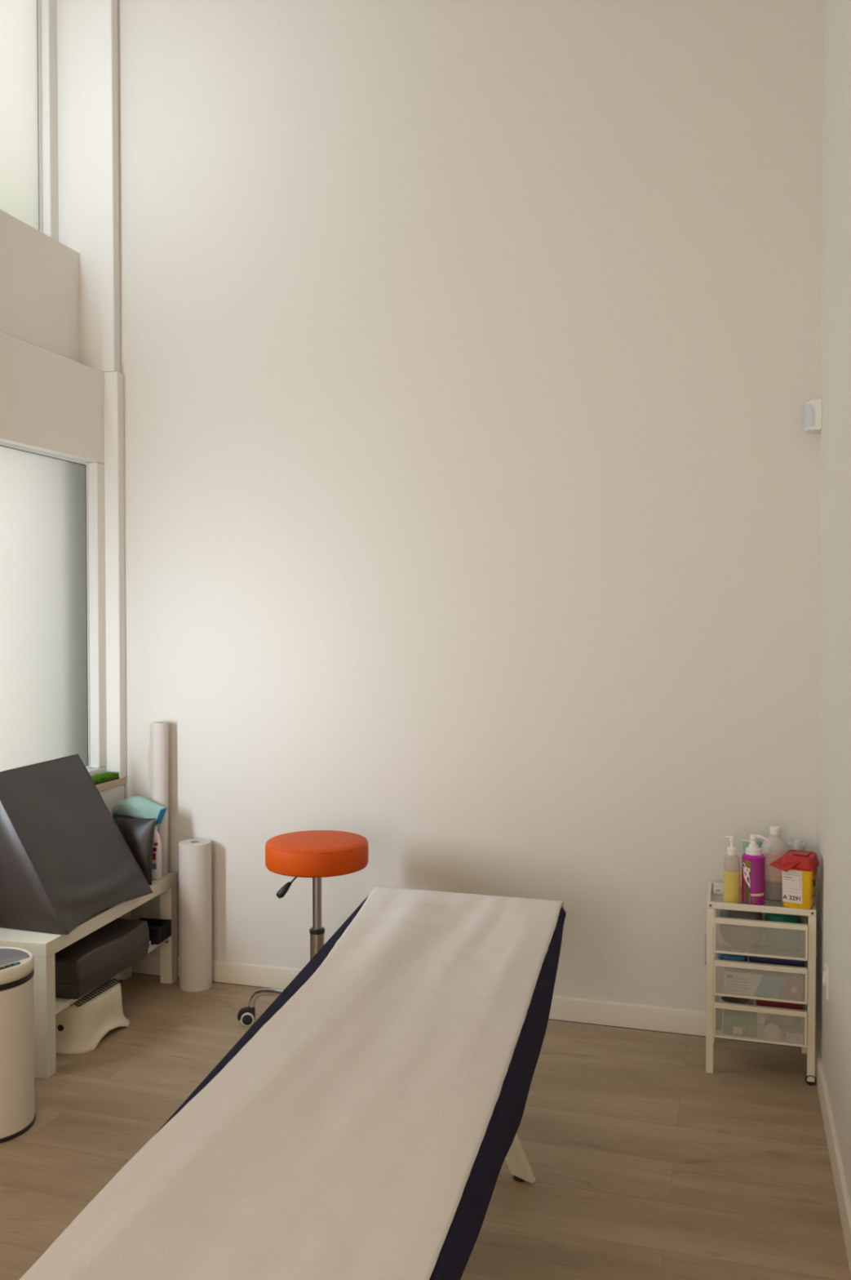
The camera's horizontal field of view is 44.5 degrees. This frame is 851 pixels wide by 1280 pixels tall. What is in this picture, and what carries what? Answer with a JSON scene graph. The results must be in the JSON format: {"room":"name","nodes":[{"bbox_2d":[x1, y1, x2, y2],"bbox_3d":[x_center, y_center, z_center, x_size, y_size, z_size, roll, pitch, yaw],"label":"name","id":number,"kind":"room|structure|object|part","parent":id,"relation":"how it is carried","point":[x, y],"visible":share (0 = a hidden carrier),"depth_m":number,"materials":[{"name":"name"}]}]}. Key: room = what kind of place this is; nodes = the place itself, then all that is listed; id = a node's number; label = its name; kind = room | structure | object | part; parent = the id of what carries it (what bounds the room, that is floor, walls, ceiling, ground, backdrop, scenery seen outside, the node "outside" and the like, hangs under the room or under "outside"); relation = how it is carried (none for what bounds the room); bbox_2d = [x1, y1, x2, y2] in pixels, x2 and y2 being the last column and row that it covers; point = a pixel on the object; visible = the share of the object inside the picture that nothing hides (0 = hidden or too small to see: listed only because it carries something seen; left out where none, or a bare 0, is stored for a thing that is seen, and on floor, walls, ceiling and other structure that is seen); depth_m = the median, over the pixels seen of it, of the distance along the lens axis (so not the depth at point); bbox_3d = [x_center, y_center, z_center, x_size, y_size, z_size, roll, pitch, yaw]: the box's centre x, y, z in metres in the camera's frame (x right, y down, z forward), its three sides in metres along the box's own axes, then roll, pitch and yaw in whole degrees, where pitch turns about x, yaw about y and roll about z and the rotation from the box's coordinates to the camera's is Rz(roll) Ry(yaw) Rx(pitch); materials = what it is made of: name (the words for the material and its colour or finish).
{"room":"examination room","nodes":[
{"label":"examination room","id":0,"kind":"room"},
{"bbox_2d":[0,0,124,816],"bbox_3d":[-2.313,-0.813,1.750,0.460,4.600,5.680,0,1,16],"label":"wall","id":1,"kind":"structure","parent":0,"point":[52,402],"depth_m":4.22,"materials":[{"name":"paint"}]},
{"bbox_2d":[0,0,43,232],"bbox_3d":[-2.119,-2.267,2.698,0.034,1.340,3.475,0,1,16],"label":"window","id":2,"kind":"structure","parent":1,"relation":"in","point":[21,193],"depth_m":4.24,"materials":[{"name":"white glass"}]},
{"bbox_2d":[0,441,90,771],"bbox_3d":[-1.917,-0.061,2.692,0.034,1.280,3.475,0,1,16],"label":"window","id":3,"kind":"structure","parent":1,"relation":"in","point":[45,703],"depth_m":4.06,"materials":[{"name":"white glass"}]},
{"bbox_2d":[95,777,125,791],"bbox_3d":[-2.088,0.665,1.824,0.062,0.030,5.479,0,1,16],"label":"trim","id":4,"kind":"structure","parent":1,"relation":"attached to","point":[104,786],"depth_m":4.33,"materials":[{"name":"brown wood"}]},
{"bbox_2d":[90,770,119,785],"bbox_3d":[-1.545,0.584,3.642,0.064,0.041,1.677,0,1,16],"label":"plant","id":5,"kind":"object","parent":4,"relation":"on","point":[98,779],"visible":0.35,"depth_m":4.31,"materials":[{"name":"green plant"}]},
{"bbox_2d":[0,973,850,1279],"bbox_3d":[-0.934,1.556,1.400,3.435,0.120,5.980,0,1,16],"label":"floor","id":6,"kind":"structure","parent":0,"point":[646,1162],"depth_m":2.97,"materials":[{"name":"brown wood"}]},
{"bbox_2d":[0,946,35,1142],"bbox_3d":[-1.308,1.199,3.107,0.264,0.510,0.264,0,1,16],"label":"bin","id":7,"kind":"object","parent":6,"relation":"on","point":[17,1098],"visible":1,"depth_m":3.05,"materials":[{"name":"white plastic"}]},
{"bbox_2d":[0,872,177,1079],"bbox_3d":[-1.272,1.210,3.914,0.262,0.450,0.955,0,1,12],"label":"table","id":8,"kind":"object","parent":6,"relation":"on","point":[43,946],"visible":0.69,"depth_m":3.50,"materials":[{"name":"white wood"}]},
{"bbox_3d":[-1.267,1.246,3.451,0.052,0.400,0.052,0,1,12],"label":"leg","id":9,"kind":"part","parent":8,"relation":"part of","materials":[{"name":"white wood"}]},
{"bbox_2d":[0,753,153,934],"bbox_3d":[-1.289,0.722,3.805,0.345,0.528,0.567,0,1,16],"label":"cushion","id":10,"kind":"object","parent":8,"relation":"on","point":[65,860],"visible":1,"depth_m":3.71,"materials":[{"name":"grey leather"}]},
{"bbox_2d":[54,918,151,999],"bbox_3d":[-1.257,1.158,3.826,0.268,0.145,0.496,0,1,14],"label":"cushion","id":11,"kind":"object","parent":8,"relation":"on","point":[84,965],"visible":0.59,"depth_m":3.73,"materials":[{"name":"black leather"}]},
{"bbox_2d":[55,937,168,1014],"bbox_3d":[-1.272,1.240,3.915,0.238,0.020,0.851,0,1,12],"label":"shelf","id":12,"kind":"object","parent":8,"relation":"attached to","point":[61,1004],"depth_m":3.58,"materials":[{"name":"beige metal"}]},
{"bbox_3d":[-1.276,1.224,4.378,0.052,0.400,0.052,0,1,12],"label":"leg","id":13,"kind":"part","parent":8,"relation":"part of","materials":[{"name":"wood"}]},
{"bbox_2d":[112,817,155,884],"bbox_3d":[-1.197,0.843,4.187,0.241,0.261,0.091,0,1,16],"label":"square cushion","id":14,"kind":"object","parent":8,"relation":"on","point":[138,833],"visible":0.39,"depth_m":4.14,"materials":[{"name":"black leather"}]},
{"bbox_2d":[111,795,168,826],"bbox_3d":[-1.167,0.700,4.264,0.237,0.118,0.090,0,1,16],"label":"cloth","id":15,"kind":"object","parent":14,"relation":"on","point":[135,806],"visible":0.91,"depth_m":4.24,"materials":[{"name":"teal fabric"}]},
{"bbox_2d":[137,917,171,944],"bbox_3d":[-1.127,1.188,4.240,0.136,0.066,0.124,0,1,10],"label":"box","id":16,"kind":"object","parent":8,"relation":"on","point":[160,930],"visible":0.58,"depth_m":4.24,"materials":[{"name":"plastic"}]},
{"bbox_2d":[151,826,162,879],"bbox_3d":[-1.118,0.840,4.255,0.085,0.272,0.047,0,1,16],"label":"spray bottle","id":17,"kind":"object","parent":8,"relation":"on","point":[157,863],"visible":0.55,"depth_m":4.23,"materials":[{"name":"white plastic"}]},
{"bbox_2d":[147,721,168,875],"bbox_3d":[-1.106,0.658,4.323,0.078,0.633,0.073,-1,2,-32],"label":"paper roll","id":18,"kind":"object","parent":8,"relation":"on","point":[157,756],"visible":0.63,"depth_m":4.30,"materials":[{"name":"paper"}]},
{"bbox_3d":[-1.071,1.225,4.332,0.052,0.400,0.052,0,1,12],"label":"leg","id":19,"kind":"part","parent":8,"relation":"part of","materials":[{"name":"white wood"}]},
{"bbox_2d":[55,978,129,1054],"bbox_3d":[-1.298,1.357,3.803,0.344,0.162,0.344,0,1,16],"label":"step stool","id":20,"kind":"object","parent":6,"relation":"on","point":[81,1026],"visible":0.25,"depth_m":3.67,"materials":[{"name":"beige plastic"}]},
{"bbox_2d":[178,838,212,991],"bbox_3d":[-0.946,1.127,4.272,0.131,0.598,0.131,0,1,16],"label":"paper roll","id":21,"kind":"object","parent":6,"relation":"on","point":[194,854],"visible":1,"depth_m":4.22,"materials":[{"name":"paper"}]},
{"bbox_2d":[237,830,368,1026],"bbox_3d":[-0.393,1.071,3.722,0.680,0.735,0.660,0,1,16],"label":"stool","id":22,"kind":"object","parent":6,"relation":"on","point":[317,855],"visible":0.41,"depth_m":3.62,"materials":[{"name":"orange leather"}]},
{"bbox_3d":[-0.535,1.326,3.808,0.294,0.098,0.024,1,2,32],"label":"arm","id":23,"kind":"part","parent":22,"relation":"part of","materials":[{"name":"silver metal"}]},
{"bbox_3d":[-0.386,0.754,3.701,0.366,0.100,0.366,0,1,16],"label":"seat","id":24,"kind":"part","parent":22,"relation":"part of","materials":[{"name":"orange leather"}]},
{"bbox_2d":[505,1133,536,1182],"bbox_3d":[-0.118,1.160,2.215,0.654,0.632,2.292,0,1,11],"label":"massage table","id":25,"kind":"object","parent":6,"relation":"on","point":[517,1161],"visible":0.14,"depth_m":2.78,"materials":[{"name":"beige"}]},
{"bbox_2d":[153,896,566,1279],"bbox_3d":[-0.117,0.947,2.208,0.646,0.220,2.333,0,1,13],"label":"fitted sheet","id":26,"kind":"object","parent":25,"relation":"on","point":[463,1233],"visible":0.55,"depth_m":2.04,"materials":[{"name":"blue fabric"}]},
{"bbox_2d":[19,886,564,1279],"bbox_3d":[-0.102,0.830,2.223,0.613,0.060,2.303,0,1,12],"label":"paper sheet","id":27,"kind":"object","parent":26,"relation":"on","point":[343,1140],"visible":1,"depth_m":1.79,"materials":[{"name":"white paper"}]},
{"bbox_2d":[706,881,817,1085],"bbox_3d":[1.140,1.156,3.542,0.346,0.575,0.287,0,1,16],"label":"cart","id":28,"kind":"object","parent":6,"relation":"on","point":[808,929],"visible":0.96,"depth_m":3.41,"materials":[{"name":"white metal"}]},
{"bbox_3d":[0.951,1.169,3.471,0.024,0.552,0.020,0,1,16],"label":"leg","id":29,"kind":"part","parent":28,"relation":"part of","materials":[{"name":"white metal"}]},
{"bbox_3d":[1.020,1.164,3.705,0.024,0.552,0.014,0,1,16],"label":"leg","id":30,"kind":"part","parent":28,"relation":"part of","materials":[{"name":"white metal"}]},
{"bbox_2d":[713,882,724,894],"bbox_3d":[1.050,0.871,3.634,0.082,0.021,0.079,0,1,16],"label":"box","id":31,"kind":"object","parent":28,"relation":"on","point":[717,887],"visible":0.51,"depth_m":3.61,"materials":[{"name":"grey"}]},
{"bbox_2d":[715,1008,722,1030],"bbox_3d":[0.998,1.278,3.533,0.021,0.069,0.117,0,1,16],"label":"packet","id":32,"kind":"object","parent":28,"relation":"on","point":[719,1009],"visible":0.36,"depth_m":3.48,"materials":[{"name":"plastic"}]},
{"bbox_2d":[723,835,740,903],"bbox_3d":[1.032,0.772,3.502,0.056,0.224,0.055,0,1,16],"label":"soap bottle","id":33,"kind":"object","parent":28,"relation":"on","point":[731,888],"visible":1,"depth_m":3.48,"materials":[{"name":"yellow plastic"}]},
{"bbox_2d":[724,1008,757,1037],"bbox_3d":[1.060,1.282,3.501,0.107,0.065,0.106,0,1,16],"label":"box","id":34,"kind":"object","parent":28,"relation":"on","point":[753,1014],"visible":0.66,"depth_m":3.45,"materials":[{"name":"paper"}]},
{"bbox_2d":[720,995,754,1013],"bbox_3d":[1.050,1.230,3.504,0.110,0.037,0.086,0,1,16],"label":"dish","id":35,"kind":"object","parent":34,"relation":"on","point":[726,999],"visible":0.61,"depth_m":3.53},
{"bbox_2d":[720,902,763,946],"bbox_3d":[1.076,0.969,3.544,0.143,0.124,0.197,0,1,16],"label":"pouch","id":36,"kind":"object","parent":28,"relation":"on","point":[724,913],"visible":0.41,"depth_m":3.47,"materials":[{"name":"grey fabric"}]},
{"bbox_2d":[739,839,751,843],"bbox_3d":[1.116,0.785,3.585,0.065,0.196,0.049,0,1,16],"label":"pump bottle","id":37,"kind":"object","parent":28,"relation":"on","point":[743,840],"visible":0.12,"depth_m":3.58,"materials":[{"name":"white plastic"}]},
{"bbox_2d":[742,840,763,853],"bbox_3d":[1.153,0.791,3.641,0.079,0.180,0.041,0,1,16],"label":"pack","id":38,"kind":"object","parent":28,"relation":"on","point":[746,844],"visible":0.2,"depth_m":3.63},
{"bbox_2d":[742,834,770,905],"bbox_3d":[1.102,0.768,3.487,0.077,0.234,0.081,-1,2,-23],"label":"bottle","id":39,"kind":"object","parent":28,"relation":"on","point":[753,861],"visible":0.98,"depth_m":3.46,"materials":[{"name":"plastic"}]},
{"bbox_3d":[1.133,1.260,3.530,0.292,0.116,0.255,0,1,16],"label":"drawer","id":40,"kind":"part","parent":28,"relation":"part of","materials":[{"name":"plastic"}]},
{"bbox_2d":[711,886,811,909],"bbox_3d":[1.139,0.885,3.542,0.318,0.002,0.251,0,1,16],"label":"tray","id":41,"kind":"object","parent":28,"relation":"on","point":[717,904],"depth_m":3.44,"materials":[{"name":"white metal"}]},
{"bbox_3d":[1.133,1.119,3.526,0.292,0.116,0.255,0,1,16],"label":"drawer","id":42,"kind":"part","parent":28,"relation":"part of","materials":[{"name":"plastic"}]},
{"bbox_3d":[1.133,0.977,3.523,0.292,0.116,0.255,0,1,16],"label":"drawer","id":43,"kind":"part","parent":28,"relation":"part of","materials":[{"name":"white plastic"}]},
{"bbox_3d":[1.139,0.880,3.541,0.342,0.022,0.276,0,1,16],"label":"frame","id":44,"kind":"part","parent":28,"relation":"part of","materials":[{"name":"white metal"}]},
{"bbox_2d":[757,1016,766,1025],"bbox_3d":[1.111,1.258,3.437,0.028,0.028,0.001,0,1,16],"label":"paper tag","id":45,"kind":"object","parent":28,"relation":"in","point":[763,1018],"visible":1,"depth_m":3.44,"materials":[{"name":"white paper"}]},
{"bbox_2d":[724,966,803,1000],"bbox_3d":[1.125,1.137,3.468,0.247,0.073,0.102,0,1,16],"label":"drawer","id":46,"kind":"object","parent":28,"relation":"on","point":[736,970],"visible":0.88,"depth_m":3.42,"materials":[{"name":"grey"}]},
{"bbox_2d":[717,946,747,961],"bbox_3d":[1.044,1.071,3.535,0.097,0.044,0.116,0,1,16],"label":"packet","id":47,"kind":"object","parent":46,"relation":"on","point":[721,956],"visible":0.42,"depth_m":3.49,"materials":[{"name":"blue plastic"}]},
{"bbox_3d":[1.133,1.139,3.414,0.106,0.073,0.001,0,1,16],"label":"blue panel","id":48,"kind":"part","parent":46,"relation":"part of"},
{"bbox_2d":[749,944,804,973],"bbox_3d":[1.182,1.074,3.505,0.172,0.048,0.140,0,1,16],"label":"packet","id":49,"kind":"object","parent":46,"relation":"on","point":[752,958],"visible":0.38,"depth_m":3.44,"materials":[{"name":"blue plastic"}]},
{"bbox_3d":[1.191,1.139,3.397,0.079,0.073,0.001,0,1,16],"label":"mauve panel","id":50,"kind":"part","parent":46,"relation":"part of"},
{"bbox_2d":[764,1017,780,1039],"bbox_3d":[1.149,1.289,3.446,0.052,0.052,0.051,0,1,16],"label":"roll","id":51,"kind":"object","parent":28,"relation":"on","point":[775,1021],"visible":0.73,"depth_m":3.42,"materials":[{"name":"paper"}]},
{"bbox_2d":[760,825,790,901],"bbox_3d":[1.198,0.761,3.560,0.102,0.244,0.102,0,1,16],"label":"bottle","id":52,"kind":"object","parent":28,"relation":"on","point":[773,851],"visible":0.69,"depth_m":3.52,"materials":[{"name":"grey"}]},
{"bbox_2d":[764,906,802,951],"bbox_3d":[1.204,0.971,3.504,0.118,0.121,0.183,0,1,16],"label":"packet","id":53,"kind":"object","parent":28,"relation":"in","point":[769,917],"visible":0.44,"depth_m":3.43,"materials":[{"name":"green plastic"}]},
{"bbox_2d":[769,1013,800,1028],"bbox_3d":[1.222,1.272,3.530,0.102,0.082,0.119,0,1,16],"label":"pack","id":54,"kind":"object","parent":28,"relation":"on","point":[776,1016],"visible":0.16,"depth_m":3.48,"materials":[{"name":"white plastic"}]},
{"bbox_2d":[755,997,803,1009],"bbox_3d":[1.188,1.209,3.496,0.146,0.037,0.120,0,1,16],"label":"box","id":55,"kind":"object","parent":54,"relation":"on","point":[758,1002],"visible":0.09,"depth_m":3.44,"materials":[{"name":"red cardboard"}]},
{"bbox_2d":[782,1025,803,1043],"bbox_3d":[1.212,1.301,3.429,0.062,0.030,0.059,0,1,16],"label":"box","id":56,"kind":"object","parent":28,"relation":"on","point":[788,1028],"visible":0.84,"depth_m":3.41,"materials":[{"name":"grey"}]},
{"bbox_2d":[769,849,819,909],"bbox_3d":[1.211,0.786,3.419,0.140,0.172,0.142,1,2,32],"label":"sharps container","id":57,"kind":"object","parent":28,"relation":"on","point":[798,868],"visible":1,"depth_m":3.38,"materials":[{"name":"yellow plastic"}]},
{"bbox_2d":[782,894,800,901],"bbox_3d":[1.193,0.840,3.388,0.055,0.015,0.001,1,2,31],"label":"print","id":58,"kind":"object","parent":57,"relation":"attached to","point":[785,897],"depth_m":3.39,"materials":[{"name":"black"}]},
{"bbox_3d":[1.231,0.723,3.419,0.107,0.043,0.118,1,2,31],"label":"lid","id":59,"kind":"part","parent":57,"relation":"part of","materials":[{"name":"red plastic"}]},
{"bbox_2d":[786,841,806,851],"bbox_3d":[1.275,0.791,3.615,0.101,0.180,0.027,0,1,16],"label":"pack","id":60,"kind":"object","parent":28,"relation":"on","point":[802,846],"visible":0.12,"depth_m":3.60},
{"bbox_2d":[793,840,799,850],"bbox_3d":[1.274,0.785,3.571,0.046,0.196,0.046,0,1,16],"label":"bottle","id":61,"kind":"object","parent":28,"relation":"on","point":[796,842],"visible":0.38,"depth_m":3.56,"materials":[{"name":"white plastic"}]},
{"bbox_3d":[1.325,1.166,3.615,0.024,0.552,0.014,0,1,16],"label":"leg","id":62,"kind":"part","parent":28,"relation":"part of","materials":[{"name":"white metal"}]},
{"bbox_3d":[1.256,1.165,3.381,0.024,0.540,0.020,0,1,16],"label":"leg","id":63,"kind":"part","parent":28,"relation":"part of","materials":[{"name":"white metal"}]},
{"bbox_2d":[117,0,824,1017],"bbox_3d":[-0.106,-0.871,4.136,3.435,4.600,0.150,0,1,16],"label":"wall","id":64,"kind":"structure","parent":0,"point":[470,350],"depth_m":3.97,"materials":[{"name":"paint"}]},
{"bbox_2d":[57,0,126,778],"bbox_3d":[-1.508,-1.296,4.437,0.470,3.765,0.050,0,1,16],"label":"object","id":65,"kind":"structure","parent":64,"relation":"attached to","point":[88,131],"depth_m":4.37,"materials":[{"name":"paint"}]},
{"bbox_2d":[131,952,802,1043],"bbox_3d":[0.043,1.387,4.062,2.775,0.088,0.014,0,1,16],"label":"baseboard","id":66,"kind":"structure","parent":64,"relation":"attached to","point":[693,1022],"depth_m":3.89,"materials":[{"name":"paint"}]},
{"bbox_2d":[815,0,850,1204],"bbox_3d":[0.619,-0.790,0.804,0.150,4.600,5.830,0,1,16],"label":"wall","id":67,"kind":"structure","parent":0,"point":[833,816],"depth_m":3.04,"materials":[{"name":"paint"}]},
{"bbox_2d":[803,398,822,433],"bbox_3d":[1.335,-0.772,3.588,0.058,0.103,0.083,0,1,16],"label":"sensor","id":68,"kind":"object","parent":67,"relation":"attached to","point":[812,409],"visible":1,"depth_m":3.56,"materials":[{"name":"white plastic"}]},
{"bbox_2d":[822,962,829,999],"bbox_3d":[1.225,1.044,3.183,0.013,0.092,0.080,0,1,16],"label":"wall socket","id":69,"kind":"object","parent":67,"relation":"attached to","point":[826,972],"visible":1,"depth_m":3.15,"materials":[{"name":"plastic"}]},
{"bbox_2d":[815,1028,850,1275],"bbox_3d":[0.560,1.463,0.948,0.014,0.088,5.666,0,1,16],"label":"baseboard","id":70,"kind":"structure","parent":67,"relation":"attached to","point":[841,1186],"depth_m":2.82,"materials":[{"name":"paint"}]}
]}

